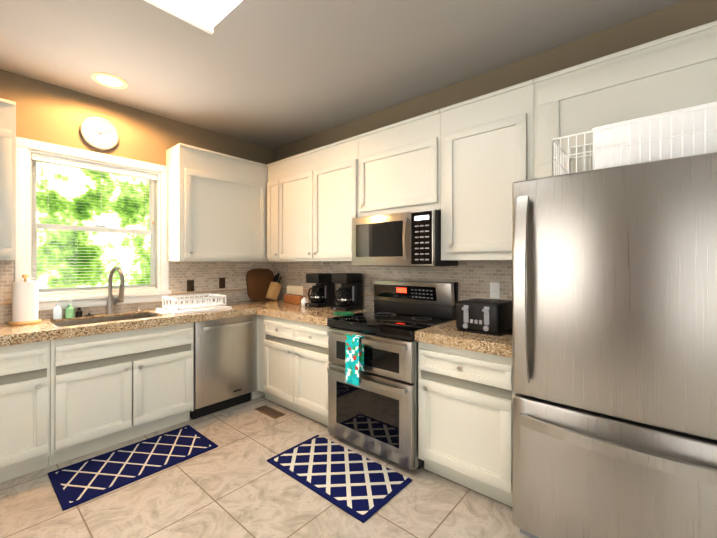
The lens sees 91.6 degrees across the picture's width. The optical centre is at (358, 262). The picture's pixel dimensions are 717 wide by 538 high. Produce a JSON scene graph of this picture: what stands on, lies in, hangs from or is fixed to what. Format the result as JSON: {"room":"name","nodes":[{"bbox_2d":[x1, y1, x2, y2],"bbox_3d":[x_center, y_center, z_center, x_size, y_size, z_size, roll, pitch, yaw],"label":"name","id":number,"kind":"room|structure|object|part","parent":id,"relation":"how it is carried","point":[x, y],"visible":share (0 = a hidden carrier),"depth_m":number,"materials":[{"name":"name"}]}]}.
{"room":"kitchen","nodes":[
{"label":"kitchen","id":0,"kind":"room"},
{"bbox_2d":[0,69,273,315],"bbox_3d":[-2.260,-0.020,3.055,0.150,2.780,3.900,0,0,41],"label":"wall","id":1,"kind":"structure","parent":0,"point":[51,113],"depth_m":3.02,"materials":[{"name":"paint"}]},
{"bbox_2d":[0,98,15,259],"bbox_3d":[-2.825,-0.555,2.017,0.358,1.077,1.186,0,0,41],"label":"upper cabinet","id":2,"kind":"object","parent":1,"relation":"attached to","point":[7,179],"visible":1,"depth_m":2.34,"materials":[{"name":"paint"}]},
{"bbox_2d":[15,137,170,310],"bbox_3d":[-2.240,-0.281,3.025,0.180,1.303,1.096,0,0,41],"label":"window","id":3,"kind":"structure","parent":1,"relation":"in","point":[24,148],"depth_m":2.92,"materials":[{"name":"paint"}]},
{"bbox_3d":[-2.270,-0.297,3.051,0.070,1.094,0.889,0,0,41],"label":"window sash","id":4,"kind":"part","parent":3,"relation":"part of","materials":[{"name":"white wood"}]},
{"bbox_2d":[31,153,156,293],"bbox_3d":[-2.228,-0.297,3.014,0.054,1.091,0.880,0,0,41],"label":"window blinds","id":5,"kind":"object","parent":3,"relation":"attached to","point":[58,161],"visible":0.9,"depth_m":2.94,"materials":[{"name":"paint"}]},
{"bbox_2d":[80,117,118,149],"bbox_3d":[-2.206,-1.100,2.976,0.034,0.270,0.270,0,0,41],"label":"clock","id":6,"kind":"object","parent":1,"relation":"attached to","point":[98,133],"visible":1,"depth_m":2.97,"materials":[{"name":"grey plastic"}]},
{"bbox_2d":[0,260,271,322],"bbox_3d":[-2.194,0.213,2.998,0.024,0.455,3.497,0,0,41],"label":"backsplash","id":7,"kind":"structure","parent":1,"relation":"attached to","point":[206,275],"depth_m":3.54,"materials":[{"name":"tile"}]},
{"bbox_2d":[187,280,193,291],"bbox_3d":[-1.710,0.236,3.550,0.012,0.116,0.072,0,0,41],"label":"switch plate","id":8,"kind":"object","parent":7,"relation":"attached to","point":[190,285],"visible":1,"depth_m":3.55,"materials":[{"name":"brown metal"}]},
{"bbox_2d":[219,277,224,287],"bbox_3d":[-1.488,0.222,3.808,0.007,0.116,0.070,0,0,41],"label":"outlet","id":9,"kind":"object","parent":7,"relation":"attached to","point":[221,282],"visible":1,"depth_m":3.81,"materials":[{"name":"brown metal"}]},
{"bbox_2d":[166,143,285,261],"bbox_3d":[-1.327,-0.552,3.738,0.358,1.077,1.243,0,0,41],"label":"upper cabinet","id":10,"kind":"object","parent":1,"relation":"attached to","point":[216,206],"visible":0.96,"depth_m":3.42,"materials":[{"name":"paint"}]},
{"bbox_2d":[0,395,529,537],"bbox_3d":[-0.091,1.417,1.165,6.000,0.100,3.900,0,0,41],"label":"floor","id":11,"kind":"structure","parent":0,"point":[234,484],"depth_m":1.99,"materials":[{"name":"tile"}]},
{"bbox_2d":[0,341,49,482],"bbox_3d":[-2.424,0.922,2.247,0.658,0.892,0.588,0,0,41],"label":"base cabinet","id":12,"kind":"object","parent":11,"relation":"on","point":[24,409],"visible":1,"depth_m":2.19,"materials":[{"name":"paint"}]},
{"bbox_2d":[0,302,259,346],"bbox_3d":[-1.957,0.472,2.785,0.640,0.065,3.488,0,0,41],"label":"countertop","id":13,"kind":"structure","parent":12,"relation":"on","point":[45,330],"depth_m":2.55,"materials":[{"name":"stone"}]},
{"bbox_2d":[8,274,41,324],"bbox_3d":[-2.404,0.260,2.517,0.176,0.357,0.176,0,0,41],"label":"paper towel holder","id":14,"kind":"object","parent":13,"relation":"on","point":[25,302],"visible":1,"depth_m":2.47,"materials":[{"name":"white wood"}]},
{"bbox_2d":[53,299,61,318],"bbox_3d":[-2.353,0.364,2.725,0.058,0.150,0.056,0,0,41],"label":"soap bottle","id":15,"kind":"object","parent":13,"relation":"on","point":[57,311],"visible":0.98,"depth_m":2.71,"materials":[{"name":"white plastic"}]},
{"bbox_2d":[65,300,74,317],"bbox_3d":[-2.301,0.369,2.779,0.060,0.140,0.060,0,0,41],"label":"soap bottle","id":16,"kind":"object","parent":13,"relation":"on","point":[69,311],"visible":1,"depth_m":2.76,"materials":[{"name":"green plastic"}]},
{"bbox_2d":[76,307,82,316],"bbox_3d":[-2.265,0.401,2.827,0.044,0.075,0.044,0,0,41],"label":"soap bottle","id":17,"kind":"object","parent":13,"relation":"on","point":[79,312],"visible":0.98,"depth_m":2.82,"materials":[{"name":"black plastic"}]},
{"bbox_2d":[52,313,157,326],"bbox_3d":[-1.974,0.568,2.765,0.424,0.226,0.704,0,0,41],"label":"sink","id":18,"kind":"object","parent":13,"relation":"in","point":[97,320],"visible":0.06,"depth_m":2.89,"materials":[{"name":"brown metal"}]},
{"bbox_2d":[105,267,124,313],"bbox_3d":[-2.029,0.237,2.943,0.262,0.404,0.133,0,0,41],"label":"faucet","id":19,"kind":"object","parent":13,"relation":"on","point":[111,305],"visible":1,"depth_m":2.96,"materials":[{"name":"silver metal"}]},
{"bbox_2d":[155,293,231,314],"bbox_3d":[-1.542,0.375,3.232,0.420,0.130,0.570,0,0,41],"label":"dish rack","id":20,"kind":"object","parent":13,"relation":"on","point":[195,306],"visible":1,"depth_m":3.17,"materials":[{"name":"white plastic"}]},
{"bbox_2d":[246,269,273,299],"bbox_3d":[-1.153,0.257,4.126,0.080,0.369,0.370,0,0,41],"label":"cutting board","id":21,"kind":"object","parent":13,"relation":"on","point":[258,281],"visible":0.77,"depth_m":4.09,"materials":[{"name":"brown wood"}]},
{"bbox_2d":[48,322,193,466],"bbox_3d":[-1.926,0.923,2.819,0.658,0.892,0.925,0,0,41],"label":"base cabinet","id":22,"kind":"object","parent":11,"relation":"on","point":[109,389],"visible":0.96,"depth_m":2.56,"materials":[{"name":"paint"}]},
{"bbox_2d":[48,425,217,510],"bbox_3d":[-1.525,1.363,2.419,0.510,0.010,0.890,0,0,41],"label":"area rug","id":23,"kind":"object","parent":11,"relation":"on","point":[75,484],"visible":0.98,"depth_m":2.33,"materials":[{"name":"blue fabric"}]},
{"bbox_2d":[190,314,256,418],"bbox_3d":[-1.408,0.926,3.384,0.677,0.890,0.602,0,0,41],"label":"dishwasher","id":24,"kind":"object","parent":11,"relation":"on","point":[225,363],"visible":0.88,"depth_m":3.17,"materials":[{"name":"grey metal"}]},
{"bbox_2d":[251,314,270,400],"bbox_3d":[-0.995,0.925,3.848,0.711,0.893,0.636,0,0,41],"label":"base cabinet","id":25,"kind":"object","parent":11,"relation":"on","point":[256,394],"depth_m":3.45,"materials":[{"name":"paint"}]},
{"bbox_2d":[236,299,285,306],"bbox_3d":[-1.035,0.459,3.852,0.360,0.035,0.668,0,0,41],"label":"countertop","id":26,"kind":"structure","parent":25,"relation":"on","point":[267,300],"depth_m":3.96,"materials":[{"name":"stone"}]},
{"bbox_2d":[265,273,281,300],"bbox_3d":[-0.983,0.280,4.057,0.100,0.322,0.170,0,0,41],"label":"knife block","id":27,"kind":"object","parent":26,"relation":"on","point":[274,288],"visible":1,"depth_m":4.03,"materials":[{"name":"brown wood"}]},
{"bbox_3d":[-0.756,0.925,3.658,0.101,0.892,0.608,0,0,41],"label":"right base cabinet filler","id":28,"kind":"part","parent":25,"relation":"part of","materials":[{"name":"white wood"}]},
{"bbox_2d":[255,405,285,418],"bbox_3d":[-0.814,1.368,3.199,0.320,0.004,0.120,0,0,41],"label":"floor vent","id":29,"kind":"object","parent":11,"relation":"in","point":[269,411],"visible":1,"depth_m":3.20,"materials":[{"name":"brown metal"}]},
{"bbox_2d":[264,316,331,425],"bbox_3d":[-0.373,0.924,3.292,0.953,0.892,0.658,0,0,41],"label":"base cabinet","id":30,"kind":"object","parent":11,"relation":"on","point":[296,362],"visible":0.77,"depth_m":3.04,"materials":[{"name":"paint"}]},
{"bbox_2d":[252,302,373,325],"bbox_3d":[-0.403,0.473,3.302,1.016,0.065,0.668,0,0,41],"label":"countertop","id":31,"kind":"structure","parent":30,"relation":"on","point":[290,311],"depth_m":3.19,"materials":[{"name":"stone"}]},
{"bbox_2d":[284,286,305,303],"bbox_3d":[-0.696,0.348,3.801,0.290,0.185,0.080,0,0,41],"label":"rack","id":32,"kind":"object","parent":31,"relation":"on","point":[294,294],"visible":0.98,"depth_m":3.77,"materials":[{"name":"brown wood"}]},
{"bbox_2d":[301,297,307,304],"bbox_3d":[-0.559,0.397,3.615,0.076,0.087,0.076,0,0,41],"label":"jar","id":33,"kind":"object","parent":31,"relation":"on","point":[304,300],"visible":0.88,"depth_m":3.59,"materials":[{"name":"white ceramic"}]},
{"bbox_2d":[305,273,333,307],"bbox_3d":[-0.405,0.275,3.503,0.190,0.330,0.268,0,0,41],"label":"coffee maker","id":34,"kind":"object","parent":31,"relation":"on","point":[321,294],"visible":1,"depth_m":3.45,"materials":[{"name":"black plastic"}]},
{"bbox_2d":[333,311,353,314],"bbox_3d":[-0.129,0.435,2.989,0.178,0.007,0.178,0,0,41],"label":"trivet","id":35,"kind":"object","parent":31,"relation":"on","point":[343,313],"visible":1,"depth_m":2.96,"materials":[{"name":"green plastic"}]},
{"bbox_2d":[331,273,361,310],"bbox_3d":[-0.126,0.270,3.260,0.200,0.340,0.268,0,0,41],"label":"coffee maker","id":36,"kind":"object","parent":31,"relation":"on","point":[349,295],"visible":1,"depth_m":3.21,"materials":[{"name":"black plastic"}]},
{"bbox_2d":[267,435,411,522],"bbox_3d":[-0.148,1.363,2.291,0.875,0.010,0.475,0,0,41],"label":"area rug","id":37,"kind":"object","parent":11,"relation":"on","point":[361,488],"visible":0.98,"depth_m":2.22,"materials":[{"name":"blue fabric"}]},
{"bbox_2d":[327,279,457,469],"bbox_3d":[0.248,0.759,2.691,0.763,1.220,0.730,0,0,41],"label":"range","id":38,"kind":"object","parent":11,"relation":"on","point":[375,411],"visible":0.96,"depth_m":2.46,"materials":[{"name":"grey metal"}]},
{"bbox_2d":[345,334,363,385],"bbox_3d":[-0.028,0.684,2.465,0.130,0.336,0.064,0,0,41],"label":"towel","id":39,"kind":"object","parent":38,"relation":"hanging from","point":[354,356],"visible":1,"depth_m":2.45,"materials":[{"name":"teal fabric"}]},
{"bbox_2d":[418,342,514,506],"bbox_3d":[0.801,0.922,2.270,0.609,0.892,0.658,0,0,41],"label":"base cabinet","id":40,"kind":"object","parent":11,"relation":"on","point":[466,443],"visible":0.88,"depth_m":2.03,"materials":[{"name":"paint"}]},
{"bbox_2d":[415,320,511,357],"bbox_3d":[0.801,0.471,2.272,0.615,0.065,0.640,0,0,41],"label":"countertop","id":41,"kind":"structure","parent":40,"relation":"on","point":[447,334],"depth_m":2.07,"materials":[{"name":"stone"}]},
{"bbox_2d":[456,298,511,335],"bbox_3d":[0.819,0.342,2.258,0.280,0.191,0.318,0,0,41],"label":"toaster","id":42,"kind":"object","parent":41,"relation":"on","point":[485,316],"visible":0.92,"depth_m":2.15,"materials":[{"name":"black plastic"}]},
{"bbox_2d":[512,152,716,537],"bbox_3d":[1.322,0.483,1.680,0.913,1.768,0.861,0,0,41],"label":"fridge","id":43,"kind":"object","parent":11,"relation":"on","point":[614,350],"visible":1,"depth_m":1.44,"materials":[{"name":"grey metal"}]},
{"bbox_2d":[552,104,716,175],"bbox_3d":[1.306,-0.522,1.556,0.707,0.238,0.407,0,0,41],"label":"basket","id":44,"kind":"object","parent":43,"relation":"on","point":[602,149],"visible":0.46,"depth_m":1.47,"materials":[{"name":"white metal"}]},
{"bbox_2d":[592,101,716,169],"bbox_3d":[1.306,-0.513,1.556,0.410,0.209,0.250,0,0,41],"label":"bin","id":45,"kind":"object","parent":44,"relation":"in","point":[711,123],"visible":0.58,"depth_m":1.45,"materials":[{"name":"white plastic"}]},
{"bbox_2d":[0,0,684,148],"bbox_3d":[-0.091,-1.463,1.170,6.000,0.100,3.900,0,0,41],"label":"ceiling","id":46,"kind":"structure","parent":0,"point":[273,74],"depth_m":2.32,"materials":[{"name":"paint"}]},
{"bbox_2d":[91,73,127,88],"bbox_3d":[-1.927,-1.405,2.702,0.230,0.009,0.230,0,0,41],"label":"recessed light","id":47,"kind":"object","parent":46,"relation":"in","point":[109,80],"visible":1,"depth_m":2.69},
{"bbox_2d":[144,0,241,34],"bbox_3d":[-0.527,-1.367,1.457,1.240,0.089,0.444,0,0,41],"label":"ceiling light","id":48,"kind":"object","parent":46,"relation":"attached to","point":[207,16],"visible":1,"depth_m":1.83,"materials":[{"name":"white plastic"}]},
{"bbox_2d":[274,0,716,309],"bbox_3d":[1.182,-0.021,2.478,5.800,2.780,0.150,0,0,41],"label":"wall","id":49,"kind":"structure","parent":0,"point":[673,19],"depth_m":2.37,"materials":[{"name":"paint"}]},
{"bbox_2d":[267,162,274,260],"bbox_3d":[-0.805,-0.550,3.888,0.286,1.075,0.331,0,0,41],"label":"upper cabinet","id":50,"kind":"object","parent":49,"relation":"attached to","point":[271,167],"depth_m":3.81,"materials":[{"name":"paint"}]},
{"bbox_2d":[275,135,358,260],"bbox_3d":[-0.347,-0.551,3.489,1.168,1.075,0.331,0,0,41],"label":"upper cabinet","id":51,"kind":"object","parent":49,"relation":"attached to","point":[312,203],"depth_m":3.32,"materials":[{"name":"paint"}]},
{"bbox_2d":[272,260,511,308],"bbox_3d":[0.104,0.213,3.303,3.030,0.455,0.019,0,0,41],"label":"backsplash","id":52,"kind":"structure","parent":49,"relation":"attached to","point":[474,279],"depth_m":2.99,"materials":[{"name":"tile"}]},
{"bbox_2d":[490,282,499,298],"bbox_3d":[0.989,0.202,2.530,0.070,0.115,0.007,0,0,41],"label":"electrical outlet plate","id":53,"kind":"object","parent":52,"relation":"attached to","point":[494,289],"visible":1,"depth_m":2.53,"materials":[{"name":"white plastic"}]},
{"bbox_2d":[358,109,440,216],"bbox_3d":[0.379,-0.736,2.840,0.775,0.712,0.358,0,0,41],"label":"upper cabinet","id":54,"kind":"object","parent":49,"relation":"attached to","point":[399,167],"visible":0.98,"depth_m":2.69,"materials":[{"name":"paint"}]},
{"bbox_2d":[352,209,457,266],"bbox_3d":[0.344,-0.172,2.802,0.761,0.401,0.439,0,0,41],"label":"microwave","id":55,"kind":"object","parent":54,"relation":"attached to","point":[412,238],"visible":1,"depth_m":2.61,"materials":[{"name":"grey metal"}]},
{"bbox_2d":[440,79,533,260],"bbox_3d":[0.903,-0.554,2.383,0.611,1.077,0.358,0,0,41],"label":"upper cabinet","id":56,"kind":"object","parent":49,"relation":"attached to","point":[487,151],"visible":0.73,"depth_m":2.27,"materials":[{"name":"paint"}]},
{"bbox_2d":[534,20,716,178],"bbox_3d":[1.494,-0.763,1.887,0.930,0.662,0.331,0,0,41],"label":"upper cabinet","id":57,"kind":"object","parent":49,"relation":"attached to","point":[676,71],"visible":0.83,"depth_m":1.80,"materials":[{"name":"paint"}]},
{"label":"outside","id":58,"kind":"structure","parent":0,"visible":0},
{"bbox_2d":[36,161,149,288],"bbox_3d":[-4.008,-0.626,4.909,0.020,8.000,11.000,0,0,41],"label":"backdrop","id":59,"kind":"structure","parent":58,"point":[74,235],"depth_m":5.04,"materials":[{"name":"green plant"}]}
]}

